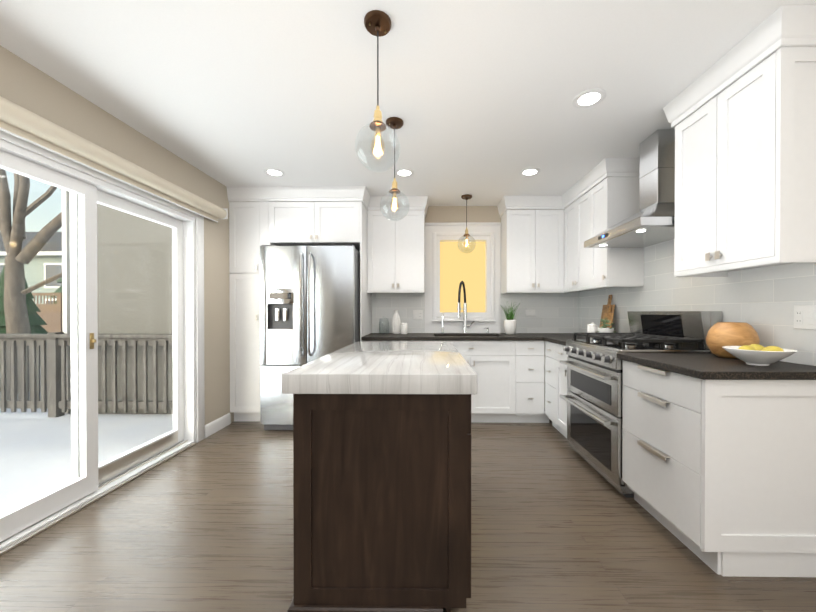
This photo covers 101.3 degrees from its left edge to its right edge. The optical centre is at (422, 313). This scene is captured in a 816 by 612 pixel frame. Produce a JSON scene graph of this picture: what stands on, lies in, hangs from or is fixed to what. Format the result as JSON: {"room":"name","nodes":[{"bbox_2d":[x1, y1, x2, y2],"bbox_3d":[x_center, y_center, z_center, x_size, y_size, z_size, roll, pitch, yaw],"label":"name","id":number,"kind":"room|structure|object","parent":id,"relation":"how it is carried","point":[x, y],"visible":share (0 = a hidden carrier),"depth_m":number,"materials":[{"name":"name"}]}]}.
{"room":"kitchen","nodes":[
{"label":"kitchen","id":0,"kind":"room"},
{"bbox_2d":[0,45,233,441],"bbox_3d":[-2.107,-0.065,0.775,0.140,2.440,6.620,0,0,1],"label":"wall","id":1,"kind":"structure","parent":0,"point":[28,86],"depth_m":2.62,"materials":[{"name":"beige paint"}]},
{"bbox_2d":[0,130,204,555],"bbox_3d":[-2.084,0.123,2.066,0.170,2.050,1.980,0,0,1],"label":"sliding door","id":2,"kind":"structure","parent":1,"relation":"attached to","point":[91,481],"depth_m":2.09,"materials":[{"name":"white paint"}]},
{"bbox_2d":[0,96,227,222],"bbox_3d":[-1.954,-0.937,2.013,0.129,0.143,2.418,0,0,1],"label":"window valance","id":3,"kind":"object","parent":1,"relation":"attached to","point":[18,121],"visible":1,"depth_m":1.96,"materials":[{"name":"wood"}]},
{"bbox_2d":[205,413,230,437],"bbox_3d":[-1.996,1.084,3.269,0.014,0.115,0.398,0,0,1],"label":"baseboard","id":4,"kind":"structure","parent":1,"relation":"attached to","point":[216,425],"depth_m":3.23,"materials":[{"name":"white paint"}]},
{"bbox_2d":[0,408,815,611],"bbox_3d":[-0.093,1.216,0.755,4.167,0.120,6.900,0,0,1],"label":"floor","id":5,"kind":"structure","parent":0,"point":[559,523],"depth_m":1.65,"materials":[{"name":"brown wood"}]},
{"bbox_2d":[260,245,359,429],"bbox_3d":[-1.102,0.236,3.593,0.904,1.807,0.901,0,0,1],"label":"refrigerator","id":6,"kind":"object","parent":5,"relation":"on","point":[309,303],"visible":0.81,"depth_m":3.21,"materials":[{"name":"grey metal"}]},
{"bbox_2d":[226,186,427,420],"bbox_3d":[-0.964,-0.081,3.737,2.063,2.439,0.663,0,0,1],"label":"tall cabinet","id":7,"kind":"object","parent":5,"relation":"on","point":[392,256],"visible":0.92,"depth_m":3.47,"materials":[{"name":"white paint"}]},
{"bbox_2d":[287,394,470,611],"bbox_3d":[-0.138,0.715,1.541,0.640,0.872,0.688,0,0,1],"label":"base cabinet","id":8,"kind":"object","parent":5,"relation":"on","point":[381,502],"visible":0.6,"depth_m":1.18,"materials":[{"name":"brown wood"}]},
{"bbox_2d":[282,341,476,393],"bbox_3d":[-0.142,0.241,1.812,0.684,0.070,1.295,0,0,1],"label":"countertop","id":9,"kind":"structure","parent":8,"relation":"on","point":[371,367],"depth_m":1.20,"materials":[{"name":"white stone"}]},
{"bbox_2d":[362,340,433,341],"bbox_3d":[-0.257,0.704,3.753,0.719,0.868,0.616,0,0,1],"label":"base cabinet","id":10,"kind":"object","parent":5,"relation":"on","point":[362,340],"depth_m":3.46,"materials":[{"name":"white paint"}]},
{"bbox_2d":[361,333,585,345],"bbox_3d":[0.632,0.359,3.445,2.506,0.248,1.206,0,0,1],"label":"countertop","id":11,"kind":"structure","parent":10,"relation":"on","point":[560,338],"depth_m":3.48,"materials":[{"name":"stone"}]},
{"bbox_2d":[379,318,388,333],"bbox_3d":[-0.444,0.131,3.894,0.120,0.202,0.120,0,0,1],"label":"glass jar","id":12,"kind":"object","parent":11,"relation":"on","point":[387,323],"visible":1,"depth_m":3.92,"materials":[{"name":"grey glass"}]},
{"bbox_2d":[392,310,400,333],"bbox_3d":[-0.303,0.094,3.912,0.103,0.275,0.100,0,0,1],"label":"ribbed vase","id":13,"kind":"object","parent":11,"relation":"on","point":[396,324],"visible":1,"depth_m":3.87,"materials":[{"name":"ceramic"}]},
{"bbox_2d":[401,323,406,333],"bbox_3d":[-0.209,0.168,3.861,0.078,0.128,0.078,0,0,1],"label":"canister","id":14,"kind":"object","parent":11,"relation":"on","point":[403,328],"visible":1,"depth_m":3.83,"materials":[{"name":"white ceramic"}]},
{"bbox_2d":[457,281,473,333],"bbox_3d":[0.505,-0.075,3.862,0.222,0.614,0.245,0,0,1],"label":"kitchen faucet","id":15,"kind":"object","parent":11,"relation":"on","point":[465,325],"visible":1,"depth_m":3.93,"materials":[{"name":"silver metal"}]},
{"bbox_2d":[500,300,524,333],"bbox_3d":[1.038,0.024,3.819,0.357,0.415,0.382,0,0,1],"label":"grass plant","id":16,"kind":"object","parent":11,"relation":"on","point":[510,324],"visible":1,"depth_m":3.78,"materials":[{"name":"green plant"}]},
{"bbox_2d":[587,322,597,338],"bbox_3d":[1.617,0.157,3.175,0.100,0.158,0.100,0,0,1],"label":"lidded canister","id":17,"kind":"object","parent":11,"relation":"on","point":[592,327],"visible":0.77,"depth_m":3.14,"materials":[{"name":"white ceramic"}]},
{"bbox_2d":[597,318,615,332],"bbox_3d":[1.654,0.135,3.006,0.165,0.203,0.152,0,0,1],"label":"potted plant","id":18,"kind":"object","parent":11,"relation":"on","point":[603,329],"visible":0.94,"depth_m":2.97,"materials":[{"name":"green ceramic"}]},
{"bbox_2d":[600,295,614,327],"bbox_3d":[1.818,0.023,3.284,0.110,0.426,0.255,0,0,1],"label":"cutting boards","id":19,"kind":"object","parent":11,"relation":"on","point":[608,309],"visible":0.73,"depth_m":3.25,"materials":[{"name":"brown wood"}]},
{"bbox_2d":[434,340,517,422],"bbox_3d":[0.484,0.704,3.743,0.996,0.868,0.616,0,0,1],"label":"base cabinet","id":20,"kind":"object","parent":5,"relation":"on","point":[510,380],"depth_m":3.44,"materials":[{"name":"white paint"}]},
{"bbox_2d":[518,341,545,422],"bbox_3d":[1.083,0.704,3.735,0.354,0.868,0.616,0,0,1],"label":"base cabinet","id":21,"kind":"object","parent":5,"relation":"on","point":[531,358],"depth_m":3.43,"materials":[{"name":"white paint"}]},
{"bbox_2d":[545,341,568,437],"bbox_3d":[1.554,0.708,3.125,0.654,0.868,0.585,0,0,1],"label":"base cabinet","id":22,"kind":"object","parent":5,"relation":"on","point":[555,388],"visible":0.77,"depth_m":3.14,"materials":[{"name":"white paint"}]},
{"bbox_2d":[560,311,721,497],"bbox_3d":[1.506,0.563,2.451,0.712,1.165,0.756,0,0,1],"label":"gas range","id":23,"kind":"object","parent":5,"relation":"on","point":[593,396],"visible":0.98,"depth_m":2.29,"materials":[{"name":"metal"}]},
{"bbox_2d":[622,360,815,576],"bbox_3d":[1.536,0.716,1.758,0.652,0.868,0.617,0,0,1],"label":"base cabinet","id":24,"kind":"object","parent":5,"relation":"on","point":[718,477],"visible":0.94,"depth_m":1.46,"materials":[{"name":"white paint"}]},
{"bbox_2d":[618,353,815,379],"bbox_3d":[1.534,0.262,1.745,0.656,0.035,0.640,0,0,1],"label":"countertop","id":25,"kind":"structure","parent":24,"relation":"on","point":[707,366],"depth_m":1.56,"materials":[{"name":"stone"}]},
{"bbox_2d":[706,322,759,358],"bbox_3d":[1.731,0.145,1.869,0.222,0.196,0.222,0,0,1],"label":"vase","id":26,"kind":"object","parent":25,"relation":"on","point":[720,335],"visible":0.88,"depth_m":1.81,"materials":[{"name":"brown wood"}]},
{"bbox_2d":[722,344,796,365],"bbox_3d":[1.620,0.197,1.615,0.258,0.096,0.258,0,0,1],"label":"bowl","id":27,"kind":"object","parent":25,"relation":"on","point":[756,354],"visible":1,"depth_m":1.57,"materials":[{"name":"ceramic"}]},
{"bbox_2d":[0,0,815,205],"bbox_3d":[-0.093,-1.334,0.740,4.167,0.100,6.900,0,0,1],"label":"ceiling","id":28,"kind":"structure","parent":0,"point":[477,97],"depth_m":1.82,"materials":[{"name":"paint"}]},
{"bbox_2d":[263,168,284,176],"bbox_3d":[-1.355,-1.294,3.068,0.184,0.006,0.184,0,0,1],"label":"recessed light","id":29,"kind":"object","parent":28,"relation":"in","point":[273,172],"visible":1,"depth_m":3.06,"materials":[{"name":"white paint"}]},
{"bbox_2d":[355,10,399,171],"bbox_3d":[-0.196,-0.961,1.478,0.200,0.653,0.200,0,0,1],"label":"pendant light","id":30,"kind":"object","parent":28,"relation":"hanging from","point":[377,23],"visible":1,"depth_m":1.47,"materials":[{"name":"clear glass"}]},
{"bbox_2d":[380,117,409,220],"bbox_3d":[-0.185,-0.961,2.254,0.200,0.662,0.200,0,0,1],"label":"pendant light","id":31,"kind":"object","parent":28,"relation":"hanging from","point":[394,123],"visible":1,"depth_m":2.25,"materials":[{"name":"clear glass"}]},
{"bbox_2d":[395,168,413,176],"bbox_3d":[-0.165,-1.294,3.071,0.184,0.006,0.184,0,0,1],"label":"recessed light","id":32,"kind":"object","parent":28,"relation":"in","point":[403,172],"visible":0.96,"depth_m":3.06,"materials":[{"name":"white paint"}]},
{"bbox_2d":[458,194,475,252],"bbox_3d":[0.492,-0.986,3.694,0.200,0.629,0.200,0,0,1],"label":"pendant light","id":33,"kind":"object","parent":28,"relation":"hanging from","point":[466,197],"visible":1,"depth_m":3.69,"materials":[{"name":"clear glass"}]},
{"bbox_2d":[519,168,540,175],"bbox_3d":[0.985,-1.294,3.056,0.184,0.006,0.184,0,0,1],"label":"recessed light","id":34,"kind":"object","parent":28,"relation":"in","point":[530,171],"visible":1,"depth_m":3.05,"materials":[{"name":"white paint"}]},
{"bbox_2d":[572,88,605,108],"bbox_3d":[1.001,-1.288,2.005,0.184,0.006,0.184,0,0,1],"label":"recessed light","id":35,"kind":"object","parent":28,"relation":"in","point":[588,98],"visible":1,"depth_m":2.00,"materials":[{"name":"white paint"}]},
{"bbox_2d":[425,206,566,407],"bbox_3d":[-0.047,-0.084,4.127,4.167,2.440,0.140,0,0,1],"label":"wall","id":36,"kind":"structure","parent":0,"point":[445,214],"depth_m":4.04,"materials":[{"name":"beige paint"}]},
{"bbox_2d":[425,222,500,332],"bbox_3d":[0.489,-0.434,4.079,0.916,1.329,0.157,0,0,1],"label":"window","id":37,"kind":"structure","parent":36,"relation":"in","point":[487,233],"depth_m":4.03,"materials":[{"name":"white paint"}]},
{"bbox_2d":[501,195,560,293],"bbox_3d":[1.272,-0.784,3.845,0.652,1.034,0.371,0,0,1],"label":"upper cabinet","id":38,"kind":"object","parent":36,"relation":"attached to","point":[544,251],"depth_m":3.73,"materials":[{"name":"white paint"}]},
{"bbox_2d":[561,290,587,292],"bbox_3d":[1.744,-0.785,3.880,0.290,1.034,0.292,0,0,1],"label":"upper cabinet","id":39,"kind":"object","parent":36,"relation":"attached to","point":[562,291],"depth_m":3.69,"materials":[{"name":"white paint"}]},
{"bbox_3d":[1.920,-0.064,0.720,0.140,2.440,6.620,0,0,1],"label":"wall","id":40,"kind":"structure","parent":0,"visible":0},
{"bbox_2d":[372,293,424,332],"bbox_3d":[-0.292,-0.018,4.055,0.642,0.499,0.008,0,0,1],"label":"tile backsplash","id":41,"kind":"structure","parent":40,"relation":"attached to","point":[384,305],"depth_m":4.05,"materials":[{"name":"white tile"}]},
{"bbox_2d":[413,310,422,319],"bbox_3d":[-0.052,0.011,4.043,0.115,0.115,0.011,0,0,1],"label":"electrical outlet","id":42,"kind":"object","parent":41,"relation":"attached to","point":[417,314],"visible":1,"depth_m":4.04,"materials":[{"name":"white plastic"}]},
{"bbox_2d":[501,292,579,332],"bbox_3d":[1.413,-0.018,4.032,0.930,0.499,0.008,0,0,1],"label":"tile backsplash","id":43,"kind":"structure","parent":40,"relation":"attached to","point":[554,312],"depth_m":4.03,"materials":[{"name":"white tile"}]},
{"bbox_2d":[526,310,534,315],"bbox_3d":[1.303,-0.013,4.024,0.115,0.075,0.011,0,0,1],"label":"electrical outlet","id":44,"kind":"object","parent":43,"relation":"attached to","point":[530,312],"visible":1,"depth_m":4.02,"materials":[{"name":"white plastic"}]},
{"bbox_2d":[561,170,620,289],"bbox_3d":[1.698,-0.782,3.396,0.369,1.034,0.674,0,0,1],"label":"upper cabinet","id":45,"kind":"object","parent":40,"relation":"attached to","point":[576,219],"depth_m":3.36,"materials":[{"name":"white paint"}]},
{"bbox_2d":[593,158,643,285],"bbox_3d":[1.722,-0.779,2.998,0.311,1.034,0.356,0,0,1],"label":"upper cabinet","id":46,"kind":"object","parent":40,"relation":"attached to","point":[615,198],"depth_m":2.82,"materials":[{"name":"white paint"}]},
{"bbox_2d":[584,129,674,247],"bbox_3d":[1.610,-0.920,2.441,0.508,0.745,0.752,0,0,1],"label":"range hood","id":47,"kind":"object","parent":40,"relation":"attached to","point":[651,222],"visible":0.81,"depth_m":2.34,"materials":[{"name":"metal"}]},
{"bbox_2d":[580,239,815,365],"bbox_3d":[1.873,-0.274,2.734,0.008,1.024,2.589,0,0,1],"label":"tile backsplash","id":48,"kind":"structure","parent":40,"relation":"attached to","point":[762,301],"depth_m":2.01,"materials":[{"name":"white tile"}]},
{"bbox_2d":[794,305,815,329],"bbox_3d":[1.847,0.016,1.586,0.011,0.115,0.155,0,0,1],"label":"outlet","id":49,"kind":"object","parent":48,"relation":"attached to","point":[804,316],"visible":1,"depth_m":1.61,"materials":[{"name":"white plastic"}]},
{"bbox_2d":[663,5,815,276],"bbox_3d":[1.684,-0.757,1.748,0.358,1.064,0.706,0,0,1],"label":"upper cabinet","id":50,"kind":"object","parent":40,"relation":"attached to","point":[745,171],"visible":1,"depth_m":1.57,"materials":[{"name":"white paint"}]},
{"label":"outside","id":51,"kind":"structure","parent":0,"visible":0},
{"bbox_2d":[0,378,47,413],"bbox_3d":[-9.774,1.729,19.983,100.000,0.130,100.000,0,0,1],"label":"ground","id":52,"kind":"structure","parent":51,"point":[28,410],"depth_m":5.98,"materials":[{"name":"white snow"}]},
{"bbox_2d":[0,346,47,399],"bbox_3d":[-10.290,1.143,6.400,11.340,1.200,0.050,0,0,1],"label":"picket fence","id":53,"kind":"object","parent":52,"relation":"on","point":[28,369],"depth_m":6.34,"materials":[{"name":"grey wood"}]},
{"bbox_2d":[0,265,47,333],"bbox_3d":[-10.629,0.016,8.664,1.881,3.428,1.862,0,0,1],"label":"conifer tree","id":54,"kind":"object","parent":52,"relation":"on","point":[36,326],"depth_m":8.69,"materials":[{"name":"green plant"}]},
{"bbox_2d":[0,232,61,303],"bbox_3d":[-33.442,-2.853,29.756,25.200,8.920,10.050,0,0,1],"label":"neighbouring house","id":55,"kind":"structure","parent":52,"relation":"on","point":[49,252],"depth_m":25.22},
{"bbox_2d":[0,168,61,393],"bbox_3d":[-7.769,-3.199,6.843,9.076,9.920,5.693,0,0,1],"label":"tree","id":56,"kind":"object","parent":52,"relation":"on","point":[19,290],"depth_m":7.30,"materials":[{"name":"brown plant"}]},
{"bbox_2d":[32,293,61,332],"bbox_3d":[-18.348,0.474,12.097,15.070,2.470,0.150,0,0,1],"label":"privacy fence","id":57,"kind":"object","parent":52,"relation":"on","point":[51,327],"depth_m":12.02,"materials":[{"name":"brown wood"}]},
{"bbox_2d":[49,278,61,303],"bbox_3d":[-19.774,-2.483,20.047,4.751,8.293,4.703,0,0,1],"label":"conifer tree","id":58,"kind":"object","parent":52,"relation":"on","point":[58,290],"depth_m":18.76,"materials":[{"name":"green plant"}]},
{"bbox_2d":[62,189,172,413],"bbox_3d":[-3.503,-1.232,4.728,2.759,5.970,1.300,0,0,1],"label":"house","id":59,"kind":"structure","parent":52,"relation":"on","point":[129,303],"depth_m":4.34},
{"bbox_2d":[0,413,172,514],"bbox_3d":[-5.609,1.411,1.072,6.848,0.286,6.300,0,0,1],"label":"deck","id":60,"kind":"object","parent":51,"point":[43,422],"depth_m":3.23,"materials":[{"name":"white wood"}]},
{"bbox_2d":[0,332,172,417],"bbox_3d":[-5.597,0.741,4.118,6.888,1.030,0.140,0,0,1],"label":"deck railing","id":61,"kind":"object","parent":60,"relation":"on","point":[55,384],"depth_m":4.01,"materials":[{"name":"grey wood"}]},
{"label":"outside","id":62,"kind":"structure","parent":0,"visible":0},
{"bbox_2d":[440,242,484,311],"bbox_3d":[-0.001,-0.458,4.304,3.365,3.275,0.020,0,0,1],"label":"window","id":63,"kind":"structure","parent":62,"point":[457,266],"depth_m":4.29,"materials":[{"name":"yellow glass"}]}
]}

